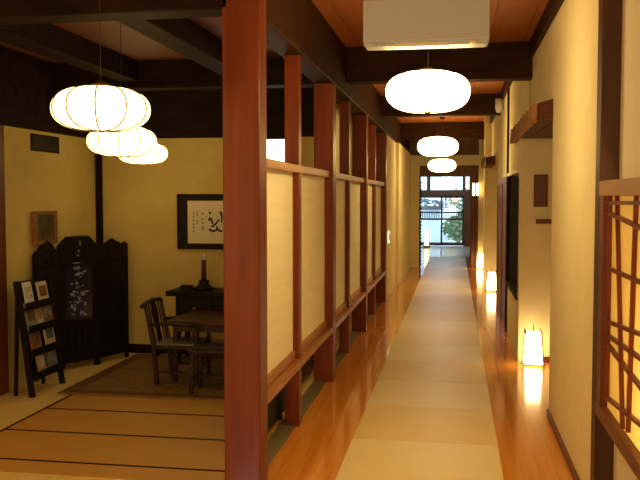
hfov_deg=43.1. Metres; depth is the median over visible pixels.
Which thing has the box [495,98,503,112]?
ceiling fixture
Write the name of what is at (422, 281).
mat
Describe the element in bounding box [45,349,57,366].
magazine
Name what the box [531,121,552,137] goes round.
ceiling
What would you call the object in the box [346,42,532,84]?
beam
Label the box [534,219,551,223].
wall bracket
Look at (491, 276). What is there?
lantern
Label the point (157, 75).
beam
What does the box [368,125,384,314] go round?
screen
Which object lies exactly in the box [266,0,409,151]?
beam
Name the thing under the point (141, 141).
pendant lantern
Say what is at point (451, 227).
shrub
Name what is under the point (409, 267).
baseboard
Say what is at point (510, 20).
ceiling
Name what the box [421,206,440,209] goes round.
trim
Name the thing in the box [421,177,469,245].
door
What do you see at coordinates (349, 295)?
screen
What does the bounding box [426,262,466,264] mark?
mat
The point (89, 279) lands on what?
folding screen
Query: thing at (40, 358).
picture
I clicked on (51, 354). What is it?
picture
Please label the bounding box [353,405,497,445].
mat
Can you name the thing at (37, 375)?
shelf
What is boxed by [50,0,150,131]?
pendant lantern
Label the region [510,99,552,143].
wooden canopy
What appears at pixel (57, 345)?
shelf
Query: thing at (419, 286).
mat
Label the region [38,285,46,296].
picture
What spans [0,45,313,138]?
beam
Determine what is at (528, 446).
floor
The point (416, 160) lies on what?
trim
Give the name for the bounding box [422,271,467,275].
mat
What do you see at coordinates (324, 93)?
wooden post
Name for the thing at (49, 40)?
beam
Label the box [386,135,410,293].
wall
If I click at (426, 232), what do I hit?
lantern
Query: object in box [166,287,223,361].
console table
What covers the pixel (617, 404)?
lattice window
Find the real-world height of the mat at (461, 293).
0.018 m
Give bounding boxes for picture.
[24,286,32,298]
[26,309,35,321]
[31,333,39,345]
[32,211,57,245]
[36,307,43,319]
[37,355,44,366]
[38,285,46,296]
[43,305,51,316]
[45,327,53,338]
[48,350,55,362]
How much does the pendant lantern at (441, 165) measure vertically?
0.984 m
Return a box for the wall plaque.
[533,175,547,206]
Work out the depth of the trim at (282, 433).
6.22 m
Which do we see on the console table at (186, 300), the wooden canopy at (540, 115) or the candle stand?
the candle stand
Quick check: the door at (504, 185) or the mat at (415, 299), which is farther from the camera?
the mat at (415, 299)
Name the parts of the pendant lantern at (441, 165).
lamp shade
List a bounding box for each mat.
[335,438,503,479]
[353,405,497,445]
[367,380,491,409]
[378,360,486,383]
[386,344,482,362]
[393,331,480,345]
[398,320,477,332]
[403,311,475,321]
[407,303,474,311]
[410,296,472,303]
[413,290,471,296]
[416,284,470,290]
[418,279,469,284]
[420,275,468,279]
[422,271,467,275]
[424,268,467,271]
[425,265,466,267]
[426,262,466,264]
[428,259,465,261]
[429,256,465,258]
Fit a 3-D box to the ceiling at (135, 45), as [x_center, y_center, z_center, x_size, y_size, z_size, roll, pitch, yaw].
[-1.497,-1.560,6.004,2.550,0.080,13.500,1,3,9]
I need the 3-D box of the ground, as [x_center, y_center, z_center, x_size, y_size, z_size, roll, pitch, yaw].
[6.165,-0.241,37.080,18.000,0.150,20.900,1,3,9]
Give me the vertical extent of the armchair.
0.716 m
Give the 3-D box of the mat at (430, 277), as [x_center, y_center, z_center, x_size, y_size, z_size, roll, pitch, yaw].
[2.475,0.753,16.061,0.940,0.018,0.871,1,3,9]
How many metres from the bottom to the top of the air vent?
0.150 m
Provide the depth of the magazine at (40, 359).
6.64 m
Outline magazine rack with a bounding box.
[13,275,65,397]
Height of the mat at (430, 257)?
0.018 m
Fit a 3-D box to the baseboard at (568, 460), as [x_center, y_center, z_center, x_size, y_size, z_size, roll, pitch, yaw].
[2.128,1.260,5.935,0.925,0.055,3.820,1,3,9]
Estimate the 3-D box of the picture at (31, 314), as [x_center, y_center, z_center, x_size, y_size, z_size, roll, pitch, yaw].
[-2.348,0.601,6.575,0.021,0.106,0.115,1,3,9]
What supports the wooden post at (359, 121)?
on the trim at (282, 433)
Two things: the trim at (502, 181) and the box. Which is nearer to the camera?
the box
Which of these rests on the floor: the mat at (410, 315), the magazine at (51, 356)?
the mat at (410, 315)
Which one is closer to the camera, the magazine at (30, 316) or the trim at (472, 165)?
the magazine at (30, 316)
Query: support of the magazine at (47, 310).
in the magazine rack
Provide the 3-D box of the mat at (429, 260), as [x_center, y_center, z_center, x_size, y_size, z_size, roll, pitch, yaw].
[3.193,0.524,20.370,0.940,0.018,0.871,1,3,9]
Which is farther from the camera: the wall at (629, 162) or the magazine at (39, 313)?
the magazine at (39, 313)
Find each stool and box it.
[188,343,223,393]
[268,386,284,430]
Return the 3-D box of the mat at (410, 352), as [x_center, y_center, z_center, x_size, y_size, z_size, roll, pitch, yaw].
[1.182,1.165,8.303,0.940,0.018,0.871,1,3,9]
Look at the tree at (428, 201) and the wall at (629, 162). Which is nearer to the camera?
the wall at (629, 162)
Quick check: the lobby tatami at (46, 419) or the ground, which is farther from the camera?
the ground
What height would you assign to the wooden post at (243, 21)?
3.020 m
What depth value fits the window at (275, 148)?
8.04 m
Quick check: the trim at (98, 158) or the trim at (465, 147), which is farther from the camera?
the trim at (465, 147)
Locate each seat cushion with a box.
[156,337,206,345]
[191,343,223,349]
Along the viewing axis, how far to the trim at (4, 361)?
6.53 m
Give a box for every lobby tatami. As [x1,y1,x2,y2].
[0,429,224,469]
[0,458,224,479]
[4,408,281,439]
[45,394,284,420]
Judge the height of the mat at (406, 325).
0.018 m
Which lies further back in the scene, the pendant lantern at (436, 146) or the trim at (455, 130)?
the trim at (455, 130)
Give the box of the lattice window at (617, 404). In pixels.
[595,177,639,479]
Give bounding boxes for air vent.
[30,133,58,153]
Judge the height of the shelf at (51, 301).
0.062 m
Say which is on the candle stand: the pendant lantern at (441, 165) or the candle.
the candle
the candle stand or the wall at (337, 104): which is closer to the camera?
the candle stand
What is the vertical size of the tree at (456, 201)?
2.066 m
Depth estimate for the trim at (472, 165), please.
18.24 m
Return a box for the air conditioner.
[363,0,489,50]
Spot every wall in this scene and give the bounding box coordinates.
[4,126,95,390]
[102,137,313,343]
[336,103,351,175]
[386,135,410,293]
[410,165,478,267]
[421,210,439,240]
[478,0,598,479]
[613,0,639,479]
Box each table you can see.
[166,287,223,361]
[167,310,223,381]
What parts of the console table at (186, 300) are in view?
leg, leg, drawer, drawer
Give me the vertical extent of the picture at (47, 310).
0.106 m
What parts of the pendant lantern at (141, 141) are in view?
cord, lamp shade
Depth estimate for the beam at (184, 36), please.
5.46 m
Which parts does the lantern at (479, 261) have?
lamp shade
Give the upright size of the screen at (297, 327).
2.570 m
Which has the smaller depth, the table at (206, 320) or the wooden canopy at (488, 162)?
the table at (206, 320)
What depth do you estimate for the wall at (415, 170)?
18.46 m
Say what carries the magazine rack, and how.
on the floor
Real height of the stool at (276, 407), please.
0.370 m
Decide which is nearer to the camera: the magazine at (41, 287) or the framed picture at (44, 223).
the magazine at (41, 287)
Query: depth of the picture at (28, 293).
6.58 m
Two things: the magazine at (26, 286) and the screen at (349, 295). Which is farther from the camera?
the screen at (349, 295)
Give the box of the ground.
[421,225,461,245]
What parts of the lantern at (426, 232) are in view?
lamp shade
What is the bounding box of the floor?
[0,246,572,479]
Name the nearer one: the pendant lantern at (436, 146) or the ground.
the pendant lantern at (436, 146)
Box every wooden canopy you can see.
[481,155,495,168]
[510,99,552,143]
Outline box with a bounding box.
[179,285,193,289]
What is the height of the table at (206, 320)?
0.536 m
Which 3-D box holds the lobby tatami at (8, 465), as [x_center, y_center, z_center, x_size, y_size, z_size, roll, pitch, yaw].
[-1.386,1.362,4.754,1.840,0.036,0.229,1,3,9]
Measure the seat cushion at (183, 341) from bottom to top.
0.018 m
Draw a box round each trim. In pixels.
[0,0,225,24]
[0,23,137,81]
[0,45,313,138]
[0,124,8,395]
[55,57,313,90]
[95,153,102,243]
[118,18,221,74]
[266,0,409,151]
[268,302,381,465]
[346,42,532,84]
[382,94,500,116]
[401,122,484,139]
[409,140,478,176]
[411,155,483,165]
[419,177,421,266]
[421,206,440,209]
[471,165,477,267]
[482,0,563,139]
[496,177,505,317]
[505,88,509,331]
[506,281,517,299]
[507,169,518,176]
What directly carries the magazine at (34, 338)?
in the magazine rack
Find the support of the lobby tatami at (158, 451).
on the floor
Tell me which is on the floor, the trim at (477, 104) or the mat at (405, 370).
the mat at (405, 370)
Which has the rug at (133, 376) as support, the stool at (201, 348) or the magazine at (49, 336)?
the stool at (201, 348)
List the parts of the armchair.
rail, leg, leg, armrest, armrest, seat, leg, leg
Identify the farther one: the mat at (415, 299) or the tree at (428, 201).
the tree at (428, 201)
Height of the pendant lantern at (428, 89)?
0.926 m
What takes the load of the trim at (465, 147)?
attached to the wall at (415, 170)
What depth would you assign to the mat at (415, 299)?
12.62 m
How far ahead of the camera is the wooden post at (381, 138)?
12.24 m
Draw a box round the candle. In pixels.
[201,260,206,279]
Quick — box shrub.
[440,215,461,242]
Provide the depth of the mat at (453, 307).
11.70 m
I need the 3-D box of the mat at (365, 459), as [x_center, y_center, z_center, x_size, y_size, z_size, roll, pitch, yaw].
[0.608,1.347,4.856,0.940,0.018,0.871,1,3,9]
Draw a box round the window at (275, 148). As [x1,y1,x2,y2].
[267,137,284,161]
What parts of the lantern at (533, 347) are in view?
lamp shade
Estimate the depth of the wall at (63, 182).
7.07 m
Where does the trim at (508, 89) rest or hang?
attached to the wall at (552, 265)
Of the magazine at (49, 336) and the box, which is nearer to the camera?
the magazine at (49, 336)
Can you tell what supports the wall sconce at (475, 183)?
attached to the wall at (415, 170)
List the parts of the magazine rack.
leg, post, post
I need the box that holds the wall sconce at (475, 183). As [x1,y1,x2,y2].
[472,181,478,197]
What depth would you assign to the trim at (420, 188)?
18.51 m
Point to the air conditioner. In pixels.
(387, 24)
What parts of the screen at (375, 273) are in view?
panel, rail, rail, panel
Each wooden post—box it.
[222,0,267,479]
[314,83,335,381]
[352,114,367,331]
[376,132,386,301]
[590,0,622,479]
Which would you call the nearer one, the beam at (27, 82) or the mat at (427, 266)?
the beam at (27, 82)
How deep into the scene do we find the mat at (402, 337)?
9.14 m
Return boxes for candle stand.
[193,253,214,290]
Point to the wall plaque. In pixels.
(540, 181)
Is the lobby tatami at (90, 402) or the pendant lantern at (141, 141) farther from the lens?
the lobby tatami at (90, 402)
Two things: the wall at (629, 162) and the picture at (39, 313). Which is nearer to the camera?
the wall at (629, 162)
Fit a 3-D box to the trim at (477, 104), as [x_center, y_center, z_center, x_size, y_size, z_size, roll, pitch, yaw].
[1.742,-1.886,11.386,1.730,0.280,0.200,1,3,9]
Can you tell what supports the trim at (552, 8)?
attached to the wall at (552, 265)
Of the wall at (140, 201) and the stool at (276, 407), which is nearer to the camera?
the stool at (276, 407)
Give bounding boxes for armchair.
[140,297,210,385]
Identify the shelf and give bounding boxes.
[23,296,56,310]
[26,318,59,333]
[30,339,62,357]
[33,361,65,380]
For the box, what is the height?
0.042 m
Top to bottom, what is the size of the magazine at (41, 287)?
0.184 m
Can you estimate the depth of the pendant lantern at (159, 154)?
7.31 m
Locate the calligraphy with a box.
[177,194,222,249]
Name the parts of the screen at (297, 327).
panel, rail, rail, panel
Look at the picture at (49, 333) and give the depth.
6.83 m
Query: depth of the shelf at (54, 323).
6.68 m
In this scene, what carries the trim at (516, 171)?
attached to the wall at (552, 265)
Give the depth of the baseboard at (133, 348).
8.30 m
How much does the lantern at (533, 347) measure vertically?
0.406 m
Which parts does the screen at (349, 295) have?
panel, rail, rail, panel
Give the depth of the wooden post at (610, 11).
3.91 m
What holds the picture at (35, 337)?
attached to the magazine at (34, 338)
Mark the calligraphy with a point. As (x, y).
(199, 216)
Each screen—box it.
[32,236,128,381]
[267,55,332,425]
[336,101,365,352]
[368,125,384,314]
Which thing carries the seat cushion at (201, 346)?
on the stool at (201, 348)
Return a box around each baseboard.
[123,344,313,358]
[386,264,410,299]
[542,356,579,479]
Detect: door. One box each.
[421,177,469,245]
[497,176,511,326]
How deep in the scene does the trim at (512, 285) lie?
8.83 m
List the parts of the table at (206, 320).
leg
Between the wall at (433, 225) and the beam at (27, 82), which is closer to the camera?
the beam at (27, 82)
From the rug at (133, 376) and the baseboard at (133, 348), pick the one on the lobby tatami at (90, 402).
the rug at (133, 376)
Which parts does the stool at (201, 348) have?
leg, leg, seat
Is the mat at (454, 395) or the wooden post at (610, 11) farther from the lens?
the mat at (454, 395)
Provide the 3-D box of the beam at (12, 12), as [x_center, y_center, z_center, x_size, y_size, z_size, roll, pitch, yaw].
[-1.639,-1.345,4.587,2.360,0.200,0.200,1,3,9]
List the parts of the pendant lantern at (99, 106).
cord, lamp shade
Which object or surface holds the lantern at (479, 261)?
on the floor
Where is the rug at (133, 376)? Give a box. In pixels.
[57,354,313,400]
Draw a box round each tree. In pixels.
[421,198,447,209]
[445,187,468,211]
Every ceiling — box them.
[0,17,352,114]
[312,0,548,122]
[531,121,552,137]
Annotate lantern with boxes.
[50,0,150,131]
[86,23,156,156]
[119,125,167,164]
[386,66,469,113]
[417,134,457,156]
[423,229,429,247]
[428,117,455,172]
[476,251,482,267]
[485,271,495,290]
[521,325,543,368]
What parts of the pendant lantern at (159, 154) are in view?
lamp shade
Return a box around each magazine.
[21,281,33,302]
[23,303,37,331]
[28,332,41,350]
[35,281,48,299]
[35,307,44,323]
[35,354,46,371]
[42,297,53,321]
[43,327,55,344]
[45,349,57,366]
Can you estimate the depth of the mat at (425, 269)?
17.83 m
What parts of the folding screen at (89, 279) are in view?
panel frame, screen panel, screen panel, panel frame, panel frame, screen panel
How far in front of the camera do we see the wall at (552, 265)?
5.43 m

